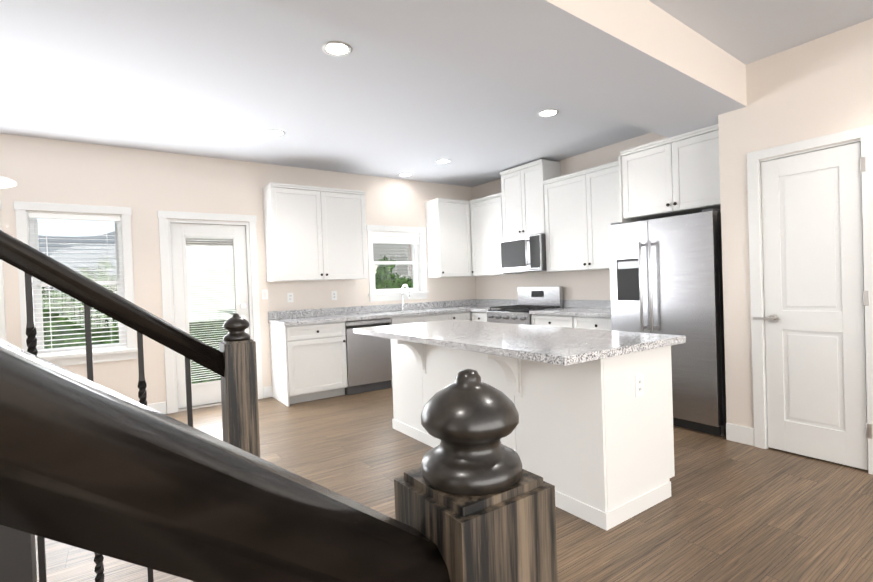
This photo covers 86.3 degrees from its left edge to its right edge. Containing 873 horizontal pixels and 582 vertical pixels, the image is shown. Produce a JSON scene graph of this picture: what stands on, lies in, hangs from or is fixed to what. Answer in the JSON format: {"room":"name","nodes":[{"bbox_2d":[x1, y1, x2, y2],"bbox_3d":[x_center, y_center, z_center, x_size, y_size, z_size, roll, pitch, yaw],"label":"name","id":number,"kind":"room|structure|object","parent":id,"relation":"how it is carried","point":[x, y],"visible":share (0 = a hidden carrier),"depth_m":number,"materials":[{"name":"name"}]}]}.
{"room":"kitchen","nodes":[
{"label":"kitchen","id":0,"kind":"room"},
{"bbox_2d":[0,133,475,413],"bbox_3d":[-3.170,-0.075,4.822,9.030,2.770,0.160,-3,1,-34],"label":"wall","id":1,"kind":"structure","parent":0,"point":[148,182],"depth_m":4.91,"materials":[{"name":"beige paint"}]},
{"bbox_2d":[0,200,5,341],"bbox_3d":[-4.308,-0.026,4.006,0.920,1.545,0.196,-3,1,-34],"label":"window","id":2,"kind":"structure","parent":1,"relation":"in","point":[2,323],"depth_m":4.19,"materials":[{"name":"white"}]},
{"bbox_2d":[13,201,137,365],"bbox_3d":[-3.497,-0.062,4.564,0.920,1.545,0.196,-3,1,-34],"label":"window","id":3,"kind":"structure","parent":1,"relation":"in","point":[124,347],"depth_m":4.53,"materials":[{"name":"white wood"}]},
{"bbox_2d":[147,402,165,413],"bbox_3d":[-4.811,1.321,3.573,4.750,0.130,0.016,-3,1,-34],"label":"baseboard","id":4,"kind":"structure","parent":1,"relation":"attached to","point":[161,407],"depth_m":4.88,"materials":[{"name":"white wood"}]},
{"bbox_2d":[157,211,262,413],"bbox_3d":[-2.524,0.210,5.242,0.996,2.143,0.173,-3,1,-34],"label":"door","id":5,"kind":"structure","parent":1,"relation":"attached to","point":[175,231],"depth_m":5.16,"materials":[{"name":"white wood"}]},
{"bbox_2d":[261,289,267,298],"bbox_3d":[-2.029,0.040,5.500,0.072,0.116,0.010,-3,1,-34],"label":"switch plate","id":6,"kind":"object","parent":1,"relation":"attached to","point":[264,293],"visible":1,"depth_m":5.50,"materials":[{"name":"white plastic"}]},
{"bbox_2d":[287,293,293,301],"bbox_3d":[-1.781,0.079,5.672,0.072,0.116,0.007,-3,1,-34],"label":"wall outlet","id":7,"kind":"object","parent":1,"relation":"attached to","point":[289,297],"visible":1,"depth_m":5.67,"materials":[{"name":"white plastic"}]},
{"bbox_2d":[263,184,367,281],"bbox_3d":[-1.460,-0.674,5.705,1.170,1.082,0.329,-3,1,-34],"label":"upper cabinet","id":8,"kind":"object","parent":1,"relation":"attached to","point":[311,233],"depth_m":5.52,"materials":[{"name":"white wood"}]},
{"bbox_2d":[331,291,336,299],"bbox_3d":[-1.315,0.058,5.992,0.072,0.116,0.007,-3,1,-34],"label":"wall outlet","id":9,"kind":"object","parent":1,"relation":"attached to","point":[334,295],"visible":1,"depth_m":5.99,"materials":[{"name":"white plastic"}]},
{"bbox_2d":[268,300,475,319],"bbox_3d":[-0.682,0.235,6.416,3.187,0.100,0.021,-3,1,-34],"label":"backsplash","id":10,"kind":"structure","parent":1,"relation":"attached to","point":[291,314],"depth_m":6.19,"materials":[{"name":"grey stone"}]},
{"bbox_2d":[366,225,428,301],"bbox_3d":[-0.571,-0.389,6.576,0.960,1.035,0.196,-3,1,-34],"label":"kitchen window","id":11,"kind":"structure","parent":1,"relation":"in","point":[397,235],"depth_m":6.58,"materials":[{"name":"white wood"}]},
{"bbox_2d":[425,198,470,277],"bbox_3d":[0.205,-0.748,6.810,0.589,1.082,0.394,-3,1,-34],"label":"upper cabinet","id":12,"kind":"object","parent":1,"relation":"attached to","point":[448,222],"depth_m":6.69,"materials":[{"name":"white wood"}]},
{"bbox_2d":[0,0,872,186],"bbox_3d":[-0.483,-1.563,0.831,9.350,0.120,9.810,-3,1,-34],"label":"ceiling","id":13,"kind":"structure","parent":0,"point":[230,79],"depth_m":3.48,"materials":[{"name":"white paint"}]},
{"bbox_2d":[0,176,16,188],"bbox_3d":[-2.738,-0.976,2.569,0.600,0.940,0.600,-3,1,-34],"label":"pendant lamp","id":14,"kind":"object","parent":13,"relation":"hanging from","point":[5,182],"visible":1,"depth_m":2.77,"materials":[{"name":"white"}]},
{"bbox_2d":[265,130,284,135],"bbox_3d":[-1.542,-1.511,4.452,0.184,0.006,0.184,-3,1,-34],"label":"recessed light","id":15,"kind":"object","parent":13,"relation":"in","point":[275,132],"visible":1,"depth_m":4.45,"materials":[{"name":"white plastic"}]},
{"bbox_2d":[322,41,351,56],"bbox_3d":[-0.626,-1.523,2.933,0.184,0.006,0.184,-3,1,-34],"label":"recessed light","id":16,"kind":"object","parent":13,"relation":"in","point":[336,48],"visible":1,"depth_m":2.93,"materials":[{"name":"white plastic"}]},
{"bbox_2d":[399,173,411,175],"bbox_3d":[-0.420,-1.576,6.314,0.184,0.006,0.184,-3,1,-34],"label":"recessed light","id":17,"kind":"object","parent":13,"relation":"in","point":[405,174],"visible":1,"depth_m":6.30,"materials":[{"name":"white plastic"}]},
{"bbox_2d":[436,159,450,163],"bbox_3d":[0.084,-1.585,5.702,0.184,0.006,0.184,-3,1,-34],"label":"recessed light","id":18,"kind":"object","parent":13,"relation":"in","point":[442,161],"visible":1,"depth_m":5.70,"materials":[{"name":"white plastic"}]},
{"bbox_2d":[257,0,746,137],"bbox_3d":[-0.872,-1.347,1.411,9.050,0.300,1.156,-3,1,-34],"label":"ceiling beam","id":19,"kind":"structure","parent":13,"relation":"attached to","point":[647,65],"depth_m":2.52,"materials":[{"name":"beige paint"}]},
{"bbox_2d":[538,109,558,116],"bbox_3d":[1.004,-1.598,4.187,0.184,0.006,0.184,-3,1,-34],"label":"recessed light","id":20,"kind":"object","parent":13,"relation":"in","point":[548,113],"visible":1,"depth_m":4.18,"materials":[{"name":"white plastic"}]},
{"bbox_2d":[35,387,872,581],"bbox_3d":[-0.405,1.325,0.906,9.450,0.120,10.000,-3,1,-34],"label":"floor","id":21,"kind":"structure","parent":0,"point":[729,511],"depth_m":2.53,"materials":[{"name":"brown wood"}]},
{"bbox_2d":[269,320,347,406],"bbox_3d":[-1.508,0.806,5.478,0.703,0.874,0.622,-3,1,-34],"label":"base cabinet","id":22,"kind":"object","parent":21,"relation":"on","point":[308,354],"depth_m":5.23,"materials":[{"name":"white wood"}]},
{"bbox_2d":[268,304,503,327],"bbox_3d":[-0.503,0.302,6.160,3.187,0.040,0.645,-3,1,-34],"label":"countertop","id":23,"kind":"structure","parent":22,"relation":"on","point":[411,311],"depth_m":5.79,"materials":[{"name":"grey stone"}]},
{"bbox_2d":[401,284,409,310],"bbox_3d":[-0.408,0.091,6.434,0.107,0.366,0.211,-3,1,-34],"label":"faucet","id":24,"kind":"object","parent":23,"relation":"on","point":[403,308],"visible":1,"depth_m":6.47,"materials":[{"name":"silver metal"}]},
{"bbox_2d":[345,318,391,394],"bbox_3d":[-0.965,0.785,5.848,0.594,0.866,0.621,-3,1,-34],"label":"dishwasher","id":25,"kind":"object","parent":21,"relation":"on","point":[369,364],"visible":0.73,"depth_m":5.57,"materials":[{"name":"grey metal"}]},
{"bbox_2d":[389,312,455,386],"bbox_3d":[-0.315,0.752,6.300,0.976,0.874,0.619,-3,1,-34],"label":"base cabinet","id":26,"kind":"object","parent":21,"relation":"on","point":[395,320],"depth_m":6.00,"materials":[{"name":"white wood"}]},
{"bbox_2d":[456,312,471,320],"bbox_3d":[0.146,0.731,6.617,0.387,0.874,0.619,-3,1,-34],"label":"base cabinet","id":27,"kind":"object","parent":21,"relation":"on","point":[467,316],"depth_m":6.42,"materials":[{"name":"white wood"}]},
{"bbox_2d":[472,312,486,321],"bbox_3d":[0.857,0.708,6.476,0.619,0.874,0.367,-3,1,-34],"label":"base cabinet","id":28,"kind":"object","parent":21,"relation":"on","point":[476,316],"depth_m":6.30,"materials":[{"name":"white wood"}]},
{"bbox_2d":[468,308,498,311],"bbox_3d":[0.831,0.250,6.462,0.643,0.040,0.368,-3,1,-34],"label":"countertop","id":29,"kind":"structure","parent":28,"relation":"on","point":[469,309],"depth_m":6.31,"materials":[{"name":"grey stone"}]},
{"bbox_2d":[487,286,563,324],"bbox_3d":[1.115,0.550,5.974,0.702,1.185,0.742,-3,1,-34],"label":"range","id":30,"kind":"object","parent":21,"relation":"on","point":[535,298],"visible":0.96,"depth_m":5.93,"materials":[{"name":"grey metal"}]},
{"bbox_2d":[376,336,675,530],"bbox_3d":[0.414,0.766,3.367,0.936,0.874,2.196,-3,1,-34],"label":"kitchen island","id":31,"kind":"object","parent":21,"relation":"on","point":[590,437],"depth_m":2.57,"materials":[{"name":"painted wood"},{"name":"granite"}]},
{"bbox_2d":[353,320,684,367],"bbox_3d":[0.366,0.309,3.340,1.050,0.040,2.280,-3,1,-34],"label":"island countertop","id":32,"kind":"structure","parent":31,"relation":"on","point":[543,344],"depth_m":2.78,"materials":[{"name":"grey stone"}]},
{"bbox_2d":[531,316,567,327],"bbox_3d":[1.581,0.696,5.421,0.619,0.874,0.679,-3,1,-34],"label":"base cabinet","id":33,"kind":"object","parent":21,"relation":"on","point":[555,321],"depth_m":5.27,"materials":[{"name":"white wood"}]},
{"bbox_2d":[568,316,611,330],"bbox_3d":[1.894,0.691,4.965,0.619,0.874,0.679,-3,1,-34],"label":"base cabinet","id":34,"kind":"object","parent":21,"relation":"on","point":[583,322],"depth_m":4.83,"materials":[{"name":"white wood"}]},
{"bbox_2d":[529,308,610,315],"bbox_3d":[1.711,0.236,5.181,0.643,0.040,1.234,-3,1,-34],"label":"countertop","id":35,"kind":"structure","parent":34,"relation":"on","point":[558,311],"depth_m":5.19,"materials":[{"name":"grey stone"}]},
{"bbox_2d":[609,208,726,436],"bbox_3d":[2.204,0.241,4.166,0.922,1.772,0.914,-3,1,-34],"label":"refrigerator","id":36,"kind":"object","parent":21,"relation":"on","point":[666,275],"visible":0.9,"depth_m":3.78,"materials":[{"name":"grey metal"}]},
{"bbox_2d":[472,132,667,300],"bbox_3d":[3.358,-0.290,3.453,0.150,2.770,9.810,-3,1,-34],"label":"wall","id":37,"kind":"structure","parent":0,"point":[586,284],"depth_m":5.77,"materials":[{"name":"beige paint"}]},
{"bbox_2d":[467,192,520,275],"bbox_3d":[0.804,-0.768,6.659,0.389,1.082,0.702,-3,1,-34],"label":"upper cabinet","id":38,"kind":"object","parent":37,"relation":"attached to","point":[486,212],"depth_m":6.57,"materials":[{"name":"white wood"}]},
{"bbox_2d":[500,160,560,238],"bbox_3d":[1.228,-1.148,6.071,0.328,0.877,0.750,-3,1,-34],"label":"upper cabinet","id":39,"kind":"object","parent":37,"relation":"attached to","point":[522,188],"depth_m":5.93,"materials":[{"name":"white wood"}]},
{"bbox_2d":[499,233,546,272],"bbox_3d":[1.196,-0.475,6.041,0.459,0.450,0.740,-3,1,-34],"label":"microwave","id":40,"kind":"object","parent":39,"relation":"attached to","point":[523,254],"visible":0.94,"depth_m":5.88,"materials":[{"name":"grey metal"}]},
{"bbox_2d":[476,300,610,307],"bbox_3d":[1.471,0.163,6.074,0.021,0.100,2.976,-3,1,-34],"label":"backsplash","id":41,"kind":"structure","parent":37,"relation":"attached to","point":[567,303],"depth_m":5.71,"materials":[{"name":"grey stone"}]},
{"bbox_2d":[543,161,619,271],"bbox_3d":[1.804,-0.784,5.256,0.328,1.082,1.232,-3,1,-34],"label":"upper cabinet","id":42,"kind":"object","parent":37,"relation":"attached to","point":[579,209],"depth_m":5.24,"materials":[{"name":"white wood"}]},
{"bbox_2d":[619,124,720,220],"bbox_3d":[2.313,-1.019,4.245,0.618,0.622,0.974,-3,1,-34],"label":"upper cabinet","id":43,"kind":"object","parent":37,"relation":"attached to","point":[680,175],"depth_m":4.07,"materials":[{"name":"white wood"}]},
{"bbox_2d":[718,18,872,427],"bbox_3d":[2.512,-0.255,3.139,0.100,2.770,1.050,-3,1,-34],"label":"wall","id":44,"kind":"structure","parent":0,"point":[816,88],"depth_m":3.26,"materials":[{"name":"beige paint"}]},
{"bbox_2d":[747,125,872,473],"bbox_3d":[2.508,0.065,3.115,0.157,2.131,0.694,-3,1,-34],"label":"door","id":45,"kind":"structure","parent":44,"relation":"attached to","point":[810,216],"depth_m":3.09,"materials":[{"name":"white wood"}]},
{"label":"outside","id":46,"kind":"structure","parent":0,"visible":0},
{"bbox_2d":[38,218,412,383],"bbox_3d":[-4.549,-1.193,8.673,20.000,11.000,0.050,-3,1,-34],"label":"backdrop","id":47,"kind":"structure","parent":46,"point":[95,251],"depth_m":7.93,"materials":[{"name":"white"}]},
{"bbox_3d":[-1.305,0.375,0.220,2.460,1.862,1.370,-3,1,-34],"label":"staircase","id":48,"kind":"structure","parent":0,"visible":0},
{"bbox_2d":[0,230,259,581],"bbox_3d":[-1.658,-0.118,0.754,2.570,2.858,0.144,-3,1,-34],"label":"stair railing","id":49,"kind":"object","parent":48,"relation":"attached to","point":[231,362],"visible":0.62,"depth_m":1.32,"materials":[{"name":"brown wood"}]},
{"bbox_2d":[0,339,557,581],"bbox_3d":[-0.971,-0.099,-0.316,2.490,2.800,0.144,-3,1,-34],"label":"stair railing","id":50,"kind":"object","parent":48,"relation":"attached to","point":[88,465],"visible":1,"depth_m":0.24,"materials":[{"name":"brown wood"}]}
]}

